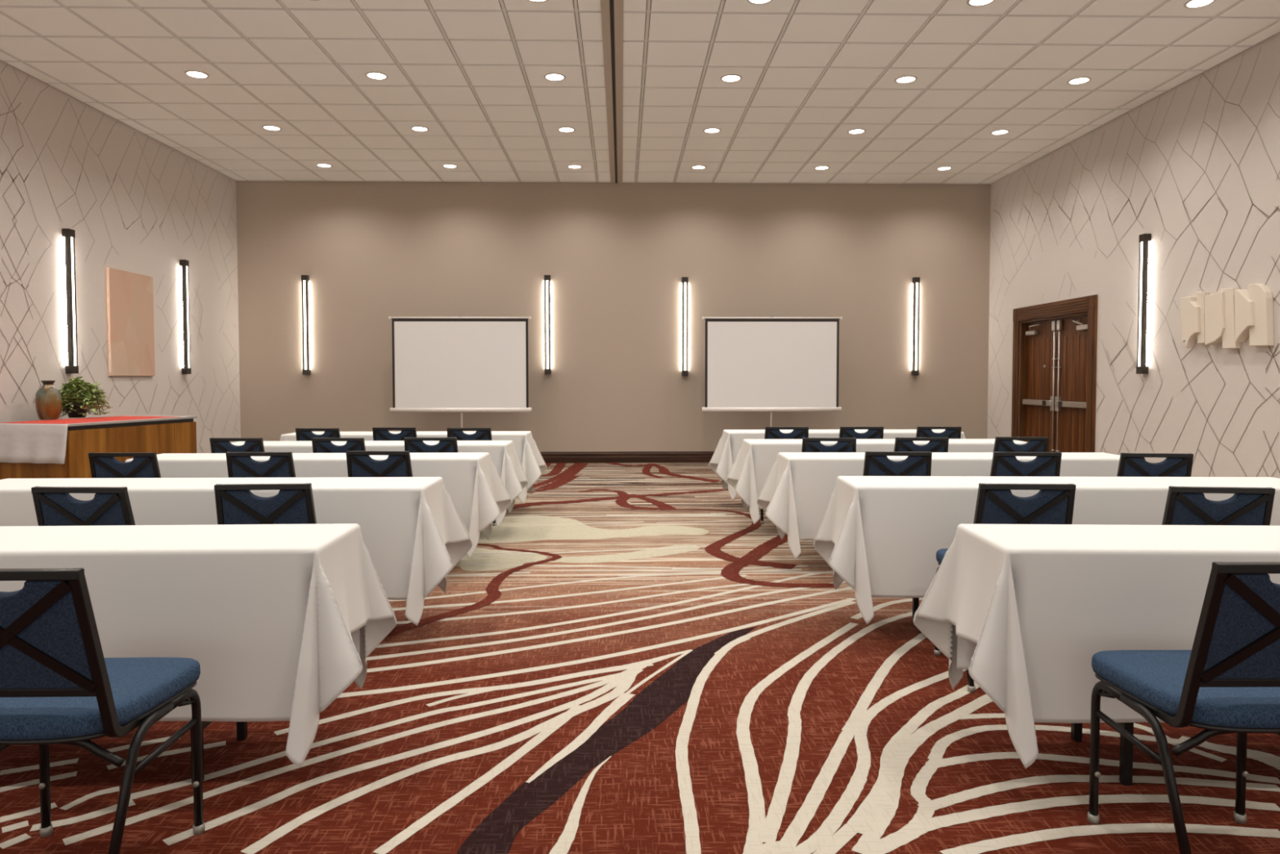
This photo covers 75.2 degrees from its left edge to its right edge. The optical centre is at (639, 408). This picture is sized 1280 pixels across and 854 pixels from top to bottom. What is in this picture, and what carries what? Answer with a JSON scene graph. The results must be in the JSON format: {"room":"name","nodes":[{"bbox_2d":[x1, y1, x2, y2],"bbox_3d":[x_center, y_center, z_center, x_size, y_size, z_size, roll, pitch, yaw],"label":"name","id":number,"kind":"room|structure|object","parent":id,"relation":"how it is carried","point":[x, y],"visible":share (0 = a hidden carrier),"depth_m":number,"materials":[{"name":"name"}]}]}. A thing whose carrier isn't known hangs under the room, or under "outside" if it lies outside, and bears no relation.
{"room":"event hall","nodes":[
{"label":"event hall","id":0,"kind":"room"},
{"bbox_2d":[0,59,240,453],"bbox_3d":[-6.253,-1.109,5.270,0.156,4.566,16.087,0,2,-1],"label":"wall","id":1,"kind":"structure","parent":0,"point":[133,202],"depth_m":9.71,"materials":[{"name":"paint"}]},
{"bbox_2d":[62,228,78,373],"bbox_3d":[-6.223,-1.165,9.081,0.081,1.570,0.098,0,2,-1],"label":"wall sconce","id":2,"kind":"object","parent":1,"relation":"attached to","point":[72,367],"visible":1,"depth_m":9.05,"materials":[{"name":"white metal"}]},
{"bbox_2d":[71,236,76,365],"bbox_3d":[-6.194,-1.165,9.082,0.016,1.398,0.032,0,2,-1],"label":"diffuser","id":3,"kind":"object","parent":2,"relation":"attached to","point":[73,305],"depth_m":9.08,"materials":[{"name":"white plastic"}]},
{"bbox_2d":[106,267,155,375],"bbox_3d":[-6.270,-1.037,10.253,0.036,1.272,0.924,0,2,-1],"label":"canvas","id":4,"kind":"object","parent":1,"relation":"attached to","point":[130,295],"visible":1,"depth_m":10.18},
{"bbox_2d":[179,259,191,373],"bbox_3d":[-6.276,-1.257,11.476,0.081,1.570,0.098,0,2,-1],"label":"wall sconce","id":5,"kind":"object","parent":1,"relation":"attached to","point":[184,264],"visible":1,"depth_m":11.45,"materials":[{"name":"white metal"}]},
{"bbox_2d":[186,266,189,368],"bbox_3d":[-6.247,-1.257,11.477,0.016,1.398,0.032,0,2,-1],"label":"diffuser","id":6,"kind":"object","parent":5,"relation":"attached to","point":[187,267],"depth_m":11.46,"materials":[{"name":"white plastic"}]},
{"bbox_2d":[235,180,991,451],"bbox_3d":[-0.362,-1.409,13.365,11.992,4.566,0.150,0,2,-1],"label":"wall","id":7,"kind":"structure","parent":0,"point":[616,256],"depth_m":13.28,"materials":[{"name":"beige paint"}]},
{"bbox_2d":[301,275,311,374],"bbox_3d":[-5.283,-1.313,13.143,0.098,1.570,0.081,0,2,-1],"label":"wall sconce","id":8,"kind":"object","parent":7,"relation":"attached to","point":[304,278],"visible":1,"depth_m":13.11,"materials":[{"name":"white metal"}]},
{"bbox_2d":[303,280,306,369],"bbox_3d":[-5.282,-1.312,13.114,0.032,1.398,0.016,0,2,-1],"label":"diffuser","id":9,"kind":"object","parent":8,"relation":"attached to","point":[304,282],"depth_m":13.11,"materials":[{"name":"white plastic"}]},
{"bbox_2d":[543,275,551,373],"bbox_3d":[-1.470,-1.328,13.227,0.098,1.570,0.081,0,2,-1],"label":"wall sconce","id":10,"kind":"object","parent":7,"relation":"attached to","point":[547,278],"visible":1,"depth_m":13.19,"materials":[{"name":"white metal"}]},
{"bbox_2d":[546,280,548,368],"bbox_3d":[-1.469,-1.327,13.198,0.032,1.398,0.016,0,2,-1],"label":"diffuser","id":11,"kind":"object","parent":10,"relation":"attached to","point":[547,281],"depth_m":13.19,"materials":[{"name":"white plastic"}]},
{"bbox_2d":[539,451,714,462],"bbox_3d":[-0.358,0.786,13.359,11.992,0.180,0.022,0,2,-1],"label":"baseboard","id":12,"kind":"structure","parent":7,"relation":"attached to","point":[548,456],"depth_m":13.35,"materials":[{"name":"brown wood"}]},
{"bbox_2d":[681,276,688,375],"bbox_3d":[0.719,-1.303,13.276,0.098,1.570,0.081,0,2,-1],"label":"wall sconce","id":13,"kind":"object","parent":7,"relation":"attached to","point":[684,279],"visible":1,"depth_m":13.24,"materials":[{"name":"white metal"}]},
{"bbox_2d":[684,282,686,370],"bbox_3d":[0.719,-1.302,13.247,0.032,1.398,0.016,0,2,-1],"label":"diffuser","id":14,"kind":"object","parent":13,"relation":"attached to","point":[685,283],"depth_m":13.24,"materials":[{"name":"white plastic"}]},
{"bbox_2d":[911,276,919,375],"bbox_3d":[4.431,-1.313,13.358,0.098,1.570,0.081,0,2,-1],"label":"wall sconce","id":15,"kind":"object","parent":7,"relation":"attached to","point":[916,280],"visible":1,"depth_m":13.33,"materials":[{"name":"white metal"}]},
{"bbox_2d":[915,282,918,369],"bbox_3d":[4.431,-1.312,13.329,0.032,1.398,0.016,0,2,-1],"label":"diffuser","id":16,"kind":"object","parent":15,"relation":"attached to","point":[916,283],"depth_m":13.32,"materials":[{"name":"white plastic"}]},
{"bbox_2d":[0,462,1279,853],"bbox_3d":[-0.184,1.222,5.489,12.292,0.123,16.087,0,2,-1],"label":"floor","id":17,"kind":"structure","parent":0,"point":[628,662],"depth_m":3.12,"materials":[{"name":"carpet"}]},
{"bbox_2d":[31,486,135,525],"bbox_3d":[-2.346,0.774,3.759,0.484,0.907,0.541,0,2,3],"label":"banquet chair","id":18,"kind":"object","parent":17,"relation":"on","point":[54,505],"visible":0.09,"depth_m":3.51,"materials":[{"name":"blue fabric"}]},
{"bbox_2d":[0,416,197,479],"bbox_3d":[-5.480,0.589,8.447,0.932,0.941,1.618,0,2,12],"label":"base cabinet","id":19,"kind":"object","parent":17,"relation":"on","point":[168,435],"visible":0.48,"depth_m":8.02,"materials":[{"name":"brown wood"}]},
{"bbox_2d":[67,416,197,426],"bbox_3d":[-5.480,0.126,8.430,0.932,0.016,1.618,0,2,12],"label":"countertop","id":20,"kind":"structure","parent":19,"relation":"on","point":[167,419],"depth_m":8.24,"materials":[{"name":"grey laminate"}]},
{"bbox_2d":[0,415,192,463],"bbox_3d":[-5.478,0.292,8.407,0.920,0.356,1.675,0,2,12],"label":"tablecloth","id":21,"kind":"object","parent":20,"relation":"on","point":[37,443],"visible":0.96,"depth_m":7.61,"materials":[{"name":"grey fabric"}]},
{"bbox_2d":[59,376,113,417],"bbox_3d":[-5.905,-0.121,8.786,0.582,0.436,0.456,0,2,-1],"label":"potted plant","id":22,"kind":"object","parent":21,"relation":"on","point":[79,397],"visible":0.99,"depth_m":8.71,"materials":[{"name":"green plant"}]},
{"bbox_2d":[2,416,181,423],"bbox_3d":[-5.476,0.114,8.358,0.770,0.003,1.426,0,2,12],"label":"table runner","id":23,"kind":"object","parent":21,"relation":"on","point":[77,420],"visible":1,"depth_m":8.25,"materials":[{"name":"red"}]},
{"bbox_2d":[35,380,62,419],"bbox_3d":[-5.956,-0.084,8.373,0.224,0.392,0.224,0,2,-1],"label":"ceramic vase","id":24,"kind":"object","parent":23,"relation":"on","point":[48,398],"visible":1,"depth_m":8.30,"materials":[{"name":"ceramic"}]},
{"bbox_2d":[0,568,204,853],"bbox_3d":[-1.545,0.828,2.251,0.484,0.907,0.541,0,2,-1],"label":"banquet chair","id":25,"kind":"object","parent":17,"relation":"on","point":[58,686],"visible":1,"depth_m":2.07,"materials":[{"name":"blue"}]},
{"bbox_2d":[88,452,160,478],"bbox_3d":[-3.191,0.716,5.380,0.484,0.907,0.541,0,2,-1],"label":"banquet chair","id":26,"kind":"object","parent":17,"relation":"on","point":[102,464],"visible":0.09,"depth_m":5.13,"materials":[{"name":"blue fabric"}]},
{"bbox_2d":[190,720,247,783],"bbox_3d":[-2.279,0.858,2.931,2.384,0.799,0.434,0,2,-2],"label":"folding table","id":27,"kind":"object","parent":17,"relation":"on","point":[242,726],"visible":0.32,"depth_m":2.84,"materials":[{"name":"black metal"}]},
{"bbox_2d":[0,523,396,767],"bbox_3d":[-2.283,0.795,2.928,2.736,0.684,0.718,0,2,-2],"label":"tablecloth","id":28,"kind":"object","parent":27,"relation":"on","point":[278,620],"visible":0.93,"depth_m":2.72,"materials":[{"name":"white fabric"}]},
{"bbox_2d":[209,437,264,453],"bbox_3d":[-3.086,0.670,6.632,0.484,0.907,0.541,0,2,2],"label":"banquet chair","id":29,"kind":"object","parent":17,"relation":"on","point":[218,445],"visible":0.14,"depth_m":6.37,"materials":[{"name":"blue fabric"}]},
{"bbox_2d":[226,451,296,477],"bbox_3d":[-2.358,0.714,5.409,0.484,0.907,0.541,0,2,0],"label":"banquet chair","id":30,"kind":"object","parent":17,"relation":"on","point":[239,464],"visible":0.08,"depth_m":5.16,"materials":[{"name":"blue fabric"}]},
{"bbox_2d":[213,483,316,524],"bbox_3d":[-1.646,0.770,3.855,0.484,0.907,0.541,0,2,-4],"label":"banquet chair","id":31,"kind":"object","parent":17,"relation":"on","point":[236,504],"visible":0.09,"depth_m":3.60,"materials":[{"name":"blue fabric"}]},
{"bbox_2d":[295,427,340,440],"bbox_3d":[-2.942,0.625,7.874,0.484,0.907,0.541,0,2,3],"label":"banquet chair","id":32,"kind":"object","parent":17,"relation":"on","point":[302,433],"visible":0.12,"depth_m":7.61,"materials":[{"name":"blue fabric"}]},
{"bbox_2d":[311,437,365,453],"bbox_3d":[-2.301,0.669,6.629,0.484,0.907,0.541,0,2,3],"label":"banquet chair","id":33,"kind":"object","parent":17,"relation":"on","point":[320,445],"visible":0.11,"depth_m":6.37,"materials":[{"name":"blue fabric"}]},
{"bbox_2d":[346,450,413,476],"bbox_3d":[-1.627,0.711,5.474,0.484,0.907,0.541,0,2,4],"label":"banquet chair","id":34,"kind":"object","parent":17,"relation":"on","point":[359,463],"visible":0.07,"depth_m":5.22,"materials":[{"name":"blue fabric"}]},
{"bbox_2d":[372,426,417,440],"bbox_3d":[-2.273,0.620,7.979,0.484,0.907,0.541,0,2,2],"label":"banquet chair","id":35,"kind":"object","parent":17,"relation":"on","point":[380,433],"visible":0.06,"depth_m":7.72,"materials":[{"name":"blue fabric"}]},
{"bbox_2d":[404,437,457,452],"bbox_3d":[-1.614,0.667,6.665,0.484,0.907,0.541,0,2,0],"label":"banquet chair","id":36,"kind":"object","parent":17,"relation":"on","point":[411,444],"visible":0.11,"depth_m":6.40,"materials":[{"name":"blue fabric"}]},
{"bbox_2d":[388,316,531,427],"bbox_3d":[-2.704,-0.236,12.483,2.128,2.289,0.745,0,2,-1],"label":"projection screen","id":37,"kind":"object","parent":17,"relation":"on","point":[441,364],"visible":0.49,"depth_m":12.53,"materials":[{"name":"white fabric"}]},
{"bbox_2d":[447,427,496,525],"bbox_3d":[-1.572,0.622,7.905,0.484,0.907,0.541,0,2,0],"label":"banquet chair","id":38,"kind":"object","parent":17,"relation":"on","point":[482,433],"visible":0.11,"depth_m":7.65,"materials":[{"name":"blue fabric"}]},
{"bbox_2d":[702,316,842,426],"bbox_3d":[2.010,-0.244,12.587,2.128,2.289,0.745,0,2,-1],"label":"projection screen","id":39,"kind":"object","parent":17,"relation":"on","point":[771,364],"visible":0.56,"depth_m":12.63,"materials":[{"name":"grey fabric"}]},
{"bbox_2d":[760,426,808,524],"bbox_3d":[1.373,0.616,8.010,0.484,0.907,0.541,0,2,1],"label":"banquet chair","id":40,"kind":"object","parent":17,"relation":"on","point":[771,433],"visible":0.14,"depth_m":7.75,"materials":[{"name":"blue fabric"}]},
{"bbox_2d":[799,437,856,555],"bbox_3d":[1.460,0.668,6.581,0.484,0.907,0.541,0,2,5],"label":"banquet chair","id":41,"kind":"object","parent":17,"relation":"on","point":[809,444],"visible":0.11,"depth_m":6.32,"materials":[{"name":"blue fabric"}]},
{"bbox_2d":[839,426,884,439],"bbox_3d":[2.079,0.615,8.025,0.484,0.907,0.541,0,2,2],"label":"banquet chair","id":42,"kind":"object","parent":17,"relation":"on","point":[873,433],"visible":0.08,"depth_m":7.76,"materials":[{"name":"blue fabric"}]},
{"bbox_2d":[862,451,932,475],"bbox_3d":[1.611,0.711,5.395,0.484,0.907,0.541,0,2,4],"label":"banquet chair","id":43,"kind":"object","parent":17,"relation":"on","point":[876,463],"visible":0.13,"depth_m":5.14,"materials":[{"name":"blue fabric"}]},
{"bbox_2d":[911,597,919,619],"bbox_3d":[2.327,0.798,4.477,2.384,0.799,0.434,0,2,2],"label":"folding table","id":44,"kind":"object","parent":17,"relation":"on","point":[915,600],"visible":0.09,"depth_m":4.67,"materials":[{"name":"black metal"}]},
{"bbox_2d":[813,475,1279,623],"bbox_3d":[2.324,0.734,4.471,2.723,0.683,0.737,0,2,2],"label":"tablecloth","id":45,"kind":"object","parent":44,"relation":"on","point":[880,535],"visible":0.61,"depth_m":4.26,"materials":[{"name":"white fabric"}]},
{"bbox_2d":[893,437,948,452],"bbox_3d":[2.159,0.666,6.618,0.484,0.907,0.541,0,2,1],"label":"banquet chair","id":46,"kind":"object","parent":17,"relation":"on","point":[901,444],"visible":0.07,"depth_m":6.36,"materials":[{"name":"blue fabric"}]},
{"bbox_2d":[915,426,961,439],"bbox_3d":[2.815,0.614,8.041,0.484,0.907,0.541,0,2,4],"label":"banquet chair","id":47,"kind":"object","parent":17,"relation":"on","point":[950,432],"visible":0.06,"depth_m":7.78,"materials":[{"name":"blue fabric"}]},
{"bbox_2d":[933,483,1075,693],"bbox_3d":[1.677,0.768,3.838,0.484,0.907,0.541,0,2,3],"label":"banquet chair","id":48,"kind":"object","parent":17,"relation":"on","point":[996,504],"visible":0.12,"depth_m":3.59,"materials":[{"name":"blue fabric"}]},
{"bbox_2d":[993,436,1048,452],"bbox_3d":[2.950,0.663,6.675,0.484,0.907,0.541,0,2,1],"label":"banquet chair","id":49,"kind":"object","parent":17,"relation":"on","point":[1002,444],"visible":0.07,"depth_m":6.42,"materials":[{"name":"blue fabric"}]},
{"bbox_2d":[990,451,1062,476],"bbox_3d":[2.392,0.712,5.362,0.484,0.907,0.541,0,2,4],"label":"banquet chair","id":50,"kind":"object","parent":17,"relation":"on","point":[1003,464],"visible":0.12,"depth_m":5.11,"materials":[{"name":"blue fabric"}]},
{"bbox_2d":[1071,722,1133,785],"bbox_3d":[2.416,0.855,2.916,2.384,0.799,0.434,0,2,2],"label":"folding table","id":51,"kind":"object","parent":17,"relation":"on","point":[1126,763],"visible":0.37,"depth_m":2.77,"materials":[{"name":"black metal"}]},
{"bbox_2d":[913,524,1279,768],"bbox_3d":[2.420,0.791,2.913,2.736,0.684,0.718,0,2,2],"label":"tablecloth","id":52,"kind":"object","parent":51,"relation":"on","point":[1027,609],"visible":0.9,"depth_m":2.71,"materials":[{"name":"white fabric"}]},
{"bbox_2d":[1116,452,1193,476],"bbox_3d":[3.152,0.714,5.277,0.484,0.907,0.541,0,2,8],"label":"banquet chair","id":53,"kind":"object","parent":17,"relation":"on","point":[1131,464],"visible":0.08,"depth_m":5.03,"materials":[{"name":"blue fabric"}]},
{"bbox_2d":[1087,561,1279,853],"bbox_3d":[1.617,0.824,2.313,0.484,0.907,0.541,0,2,0],"label":"banquet chair","id":54,"kind":"object","parent":17,"relation":"on","point":[1228,682],"visible":1,"depth_m":2.14,"materials":[{"name":"blue fabric"}]},
{"bbox_2d":[1161,485,1275,525],"bbox_3d":[2.451,0.771,3.723,0.484,0.907,0.541,0,2,7],"label":"banquet chair","id":55,"kind":"object","parent":17,"relation":"on","point":[1184,505],"visible":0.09,"depth_m":3.47,"materials":[{"name":"blue fabric"}]},
{"bbox_2d":[0,0,1279,183],"bbox_3d":[-0.163,-3.369,5.322,12.342,0.143,16.087,0,2,-1],"label":"ceiling","id":56,"kind":"structure","parent":0,"point":[470,73],"depth_m":8.49,"materials":[{"name":"white tile"}]},
{"bbox_2d":[184,70,208,79],"bbox_3d":[-4.524,-3.407,8.488,0.224,0.008,0.224,0,2,-1],"label":"recessed light","id":57,"kind":"object","parent":56,"relation":"in","point":[197,74],"visible":1,"depth_m":8.49,"materials":[{"name":"white plastic"}]},
{"bbox_2d":[262,124,281,130],"bbox_3d":[-4.564,-3.473,10.304,0.224,0.008,0.224,0,2,-1],"label":"recessed light","id":58,"kind":"object","parent":56,"relation":"in","point":[268,127],"visible":1,"depth_m":10.29,"materials":[{"name":"white plastic"}]},
{"bbox_2d":[315,163,332,167],"bbox_3d":[-4.604,-3.539,12.120,0.224,0.008,0.224,0,2,-1],"label":"recessed light","id":59,"kind":"object","parent":56,"relation":"in","point":[321,165],"visible":1,"depth_m":12.11,"materials":[{"name":"white"}]},
{"bbox_2d":[364,71,387,79],"bbox_3d":[-2.701,-3.410,8.528,0.224,0.008,0.224,0,2,-1],"label":"recessed light","id":60,"kind":"object","parent":56,"relation":"in","point":[373,75],"visible":1,"depth_m":8.52,"materials":[{"name":"white plastic"}]},
{"bbox_2d":[410,126,428,131],"bbox_3d":[-2.741,-3.476,10.344,0.224,0.008,0.224,0,2,-1],"label":"recessed light","id":61,"kind":"object","parent":56,"relation":"in","point":[413,128],"visible":1,"depth_m":10.33,"materials":[{"name":"white plastic"}]},
{"bbox_2d":[442,164,457,168],"bbox_3d":[-2.781,-3.542,12.161,0.224,0.008,0.224,0,2,-1],"label":"recessed light","id":62,"kind":"object","parent":56,"relation":"in","point":[446,166],"visible":1,"depth_m":12.16,"materials":[{"name":"white"}]},
{"bbox_2d":[527,0,547,2],"bbox_3d":[-0.839,-3.347,6.752,0.224,0.008,0.224,0,2,-1],"label":"recessed light","id":63,"kind":"object","parent":56,"relation":"in","point":[532,1],"visible":1,"depth_m":6.83,"materials":[{"name":"white plastic"}]},
{"bbox_2d":[543,73,565,81],"bbox_3d":[-0.879,-3.413,8.568,0.224,0.008,0.224,0,2,-1],"label":"recessed light","id":64,"kind":"object","parent":56,"relation":"in","point":[550,77],"visible":1,"depth_m":8.57,"materials":[{"name":"white plastic"}]},
{"bbox_2d":[557,127,575,132],"bbox_3d":[-0.919,-3.479,10.384,0.224,0.008,0.224,0,2,-1],"label":"recessed light","id":65,"kind":"object","parent":56,"relation":"in","point":[561,129],"visible":1,"depth_m":10.37,"materials":[{"name":"white plastic"}]},
{"bbox_2d":[567,164,582,168],"bbox_3d":[-0.959,-3.545,12.201,0.224,0.008,0.224,0,2,-1],"label":"recessed light","id":66,"kind":"object","parent":56,"relation":"in","point":[572,166],"visible":1,"depth_m":12.21,"materials":[{"name":"white"}]},
{"bbox_2d":[600,0,623,183],"bbox_3d":[-0.196,-3.287,5.249,0.190,0.015,15.936,0,2,-1],"label":"ceiling track","id":67,"kind":"object","parent":56,"relation":"attached to","point":[611,11],"visible":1,"depth_m":8.52,"materials":[{"name":"silver metal"}]},
{"bbox_2d":[691,164,706,169],"bbox_3d":[0.864,-3.548,12.241,0.224,0.008,0.224,0,2,-1],"label":"recessed light","id":68,"kind":"object","parent":56,"relation":"in","point":[698,167],"visible":1,"depth_m":12.25,"materials":[{"name":"white"}]},
{"bbox_2d":[702,128,720,133],"bbox_3d":[0.904,-3.482,10.425,0.224,0.008,0.224,0,2,-1],"label":"recessed light","id":69,"kind":"object","parent":56,"relation":"in","point":[707,130],"visible":1,"depth_m":10.42,"materials":[{"name":"white plastic"}]},
{"bbox_2d":[720,74,742,82],"bbox_3d":[0.944,-3.416,8.608,0.224,0.008,0.224,0,2,-1],"label":"recessed light","id":70,"kind":"object","parent":56,"relation":"in","point":[730,77],"visible":1,"depth_m":8.61,"materials":[{"name":"white"}]},
{"bbox_2d":[746,0,772,4],"bbox_3d":[0.984,-3.350,6.792,0.224,0.008,0.224,0,2,-1],"label":"recessed light","id":71,"kind":"object","parent":56,"relation":"in","point":[752,2],"visible":1,"depth_m":6.86,"materials":[{"name":"white"}]},
{"bbox_2d":[813,165,829,169],"bbox_3d":[2.686,-3.551,12.281,0.224,0.008,0.224,0,2,-1],"label":"recessed light","id":72,"kind":"object","parent":56,"relation":"in","point":[820,167],"visible":1,"depth_m":12.28,"materials":[{"name":"white plastic"}]},
{"bbox_2d":[847,128,865,133],"bbox_3d":[2.726,-3.485,10.465,0.224,0.008,0.224,0,2,-1],"label":"recessed light","id":73,"kind":"object","parent":56,"relation":"in","point":[853,131],"visible":1,"depth_m":10.47,"materials":[{"name":"white plastic"}]},
{"bbox_2d":[894,75,917,84],"bbox_3d":[2.767,-3.419,8.648,0.224,0.008,0.224,0,2,-1],"label":"recessed light","id":74,"kind":"object","parent":56,"relation":"in","point":[904,79],"visible":1,"depth_m":8.65,"materials":[{"name":"white plastic"}]},
{"bbox_2d":[936,166,951,170],"bbox_3d":[4.509,-3.554,12.321,0.224,0.008,0.224,0,2,-1],"label":"recessed light","id":75,"kind":"object","parent":56,"relation":"in","point":[942,168],"visible":1,"depth_m":12.33,"materials":[{"name":"white"}]},
{"bbox_2d":[967,0,995,6],"bbox_3d":[2.807,-3.353,6.832,0.224,0.008,0.224,0,2,-1],"label":"recessed light","id":76,"kind":"object","parent":56,"relation":"in","point":[971,2],"visible":1,"depth_m":6.88,"materials":[{"name":"white plastic"}]},
{"bbox_2d":[990,129,1009,134],"bbox_3d":[4.549,-3.488,10.505,0.224,0.008,0.224,0,2,-1],"label":"recessed light","id":77,"kind":"object","parent":56,"relation":"in","point":[997,131],"visible":1,"depth_m":10.51,"materials":[{"name":"white"}]},
{"bbox_2d":[1066,76,1091,84],"bbox_3d":[4.589,-3.422,8.689,0.224,0.008,0.224,0,2,-1],"label":"recessed light","id":78,"kind":"object","parent":56,"relation":"in","point":[1082,80],"visible":1,"depth_m":8.69,"materials":[{"name":"white plastic"}]},
{"bbox_2d":[1183,0,1215,8],"bbox_3d":[4.629,-3.356,6.872,0.224,0.008,0.224,0,2,-1],"label":"recessed light","id":79,"kind":"object","parent":56,"relation":"in","point":[1191,4],"visible":1,"depth_m":6.90,"materials":[{"name":"white plastic"}]},
{"bbox_2d":[986,31,1279,478],"bbox_3d":[5.906,-1.129,5.538,0.206,4.566,16.087,0,2,-1],"label":"wall","id":80,"kind":"structure","parent":0,"point":[1194,166],"depth_m":9.09,"materials":[{"name":"paint"}]},
{"bbox_2d":[1022,320,1058,452],"bbox_3d":[5.722,-0.162,11.931,0.185,2.152,0.881,0,2,-1],"label":"door","id":81,"kind":"structure","parent":80,"relation":"in","point":[1042,337],"depth_m":11.89,"materials":[{"name":"brown wood"}]},
{"bbox_2d":[1011,294,1097,452],"bbox_3d":[5.752,-0.259,11.483,0.234,2.395,2.180,0,2,-1],"label":"trim","id":82,"kind":"structure","parent":80,"relation":"attached to","point":[1023,317],"depth_m":11.52,"materials":[{"name":"brown wood"}]},
{"bbox_2d":[1054,315,1088,452],"bbox_3d":[5.741,-0.129,11.043,0.185,2.152,0.881,0,2,-1],"label":"door","id":83,"kind":"structure","parent":80,"relation":"in","point":[1070,402],"depth_m":11.13,"materials":[{"name":"brown wood"}]},
{"bbox_2d":[1136,233,1151,373],"bbox_3d":[5.682,-1.173,9.379,0.081,1.570,0.098,0,2,-1],"label":"wall sconce","id":84,"kind":"object","parent":80,"relation":"attached to","point":[1144,239],"visible":1,"depth_m":9.35,"materials":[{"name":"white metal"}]},
{"bbox_2d":[1137,241,1142,366],"bbox_3d":[5.654,-1.173,9.379,0.016,1.398,0.032,0,2,-1],"label":"diffuser","id":85,"kind":"object","parent":84,"relation":"attached to","point":[1140,255],"depth_m":9.37,"materials":[{"name":"white plastic"}]},
{"bbox_2d":[1181,283,1274,348],"bbox_3d":[5.702,-0.878,8.119,0.099,0.596,1.155,0,2,-1],"label":"relief","id":86,"kind":"object","parent":80,"relation":"attached to","point":[1228,317],"visible":1,"depth_m":8.01,"materials":[{"name":"beige paint"}]},
{"bbox_3d":[-2.322,0.803,4.457,2.384,0.799,0.434,0,2,-1],"label":"folding table","id":87,"kind":"object","parent":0,"visible":0},
{"bbox_2d":[0,476,472,625],"bbox_3d":[-2.318,0.740,4.458,2.733,0.686,0.714,0,2,-1],"label":"tablecloth","id":88,"kind":"object","parent":87,"relation":"on","point":[413,532],"visible":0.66,"depth_m":4.23,"materials":[{"name":"white fabric"}]},
{"bbox_3d":[-2.336,0.746,5.996,2.384,0.799,0.434,0,2,-1],"label":"folding table","id":89,"kind":"object","parent":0,"visible":0},
{"bbox_2d":[124,452,512,559],"bbox_3d":[-2.329,0.682,6.003,2.739,0.683,0.703,0,2,-1],"label":"tablecloth","id":90,"kind":"object","parent":89,"relation":"on","point":[476,489],"visible":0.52,"depth_m":5.76,"materials":[{"name":"white fabric"}]},
{"bbox_3d":[-2.343,0.702,7.200,2.384,0.799,0.434,0,2,-1],"label":"folding table","id":91,"kind":"object","parent":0,"visible":0},
{"bbox_2d":[231,440,528,527],"bbox_3d":[-2.345,0.638,7.195,2.723,0.683,0.737,0,2,-1],"label":"tablecloth","id":92,"kind":"object","parent":91,"relation":"on","point":[503,454],"visible":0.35,"depth_m":6.97,"materials":[{"name":"white fabric"}]},
{"bbox_3d":[-2.352,0.655,8.510,2.384,0.799,0.434,0,2,-1],"label":"folding table","id":93,"kind":"object","parent":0,"visible":0},
{"bbox_2d":[280,431,546,503],"bbox_3d":[-2.348,0.592,8.511,2.733,0.686,0.714,0,2,-1],"label":"tablecloth","id":94,"kind":"object","parent":93,"relation":"on","point":[533,464],"visible":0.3,"depth_m":8.28,"materials":[{"name":"white fabric"}]},
{"bbox_3d":[2.244,0.743,5.995,2.384,0.799,0.434,0,2,1],"label":"folding table","id":95,"kind":"object","parent":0,"visible":0},
{"bbox_2d":[756,452,1119,559],"bbox_3d":[2.236,0.679,5.984,2.739,0.683,0.703,0,2,1],"label":"tablecloth","id":96,"kind":"object","parent":95,"relation":"on","point":[796,494],"visible":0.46,"depth_m":5.76,"materials":[{"name":"white fabric"}]},
{"bbox_3d":[2.154,0.693,7.369,2.384,0.799,0.434,0,2,0],"label":"folding table","id":97,"kind":"object","parent":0,"visible":0},
{"bbox_2d":[726,438,1027,524],"bbox_3d":[2.159,0.630,7.370,2.733,0.686,0.714,0,2,0],"label":"tablecloth","id":98,"kind":"object","parent":97,"relation":"on","point":[753,463],"visible":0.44,"depth_m":7.11,"materials":[{"name":"white fabric"}]},
{"bbox_3d":[2.113,0.642,8.767,2.384,0.799,0.434,0,2,-1],"label":"folding table","id":99,"kind":"object","parent":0,"visible":0},
{"bbox_2d":[708,429,964,500],"bbox_3d":[2.118,0.578,8.765,2.736,0.684,0.718,0,2,-1],"label":"tablecloth","id":100,"kind":"object","parent":99,"relation":"on","point":[723,458],"visible":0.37,"depth_m":8.51,"materials":[{"name":"white fabric"}]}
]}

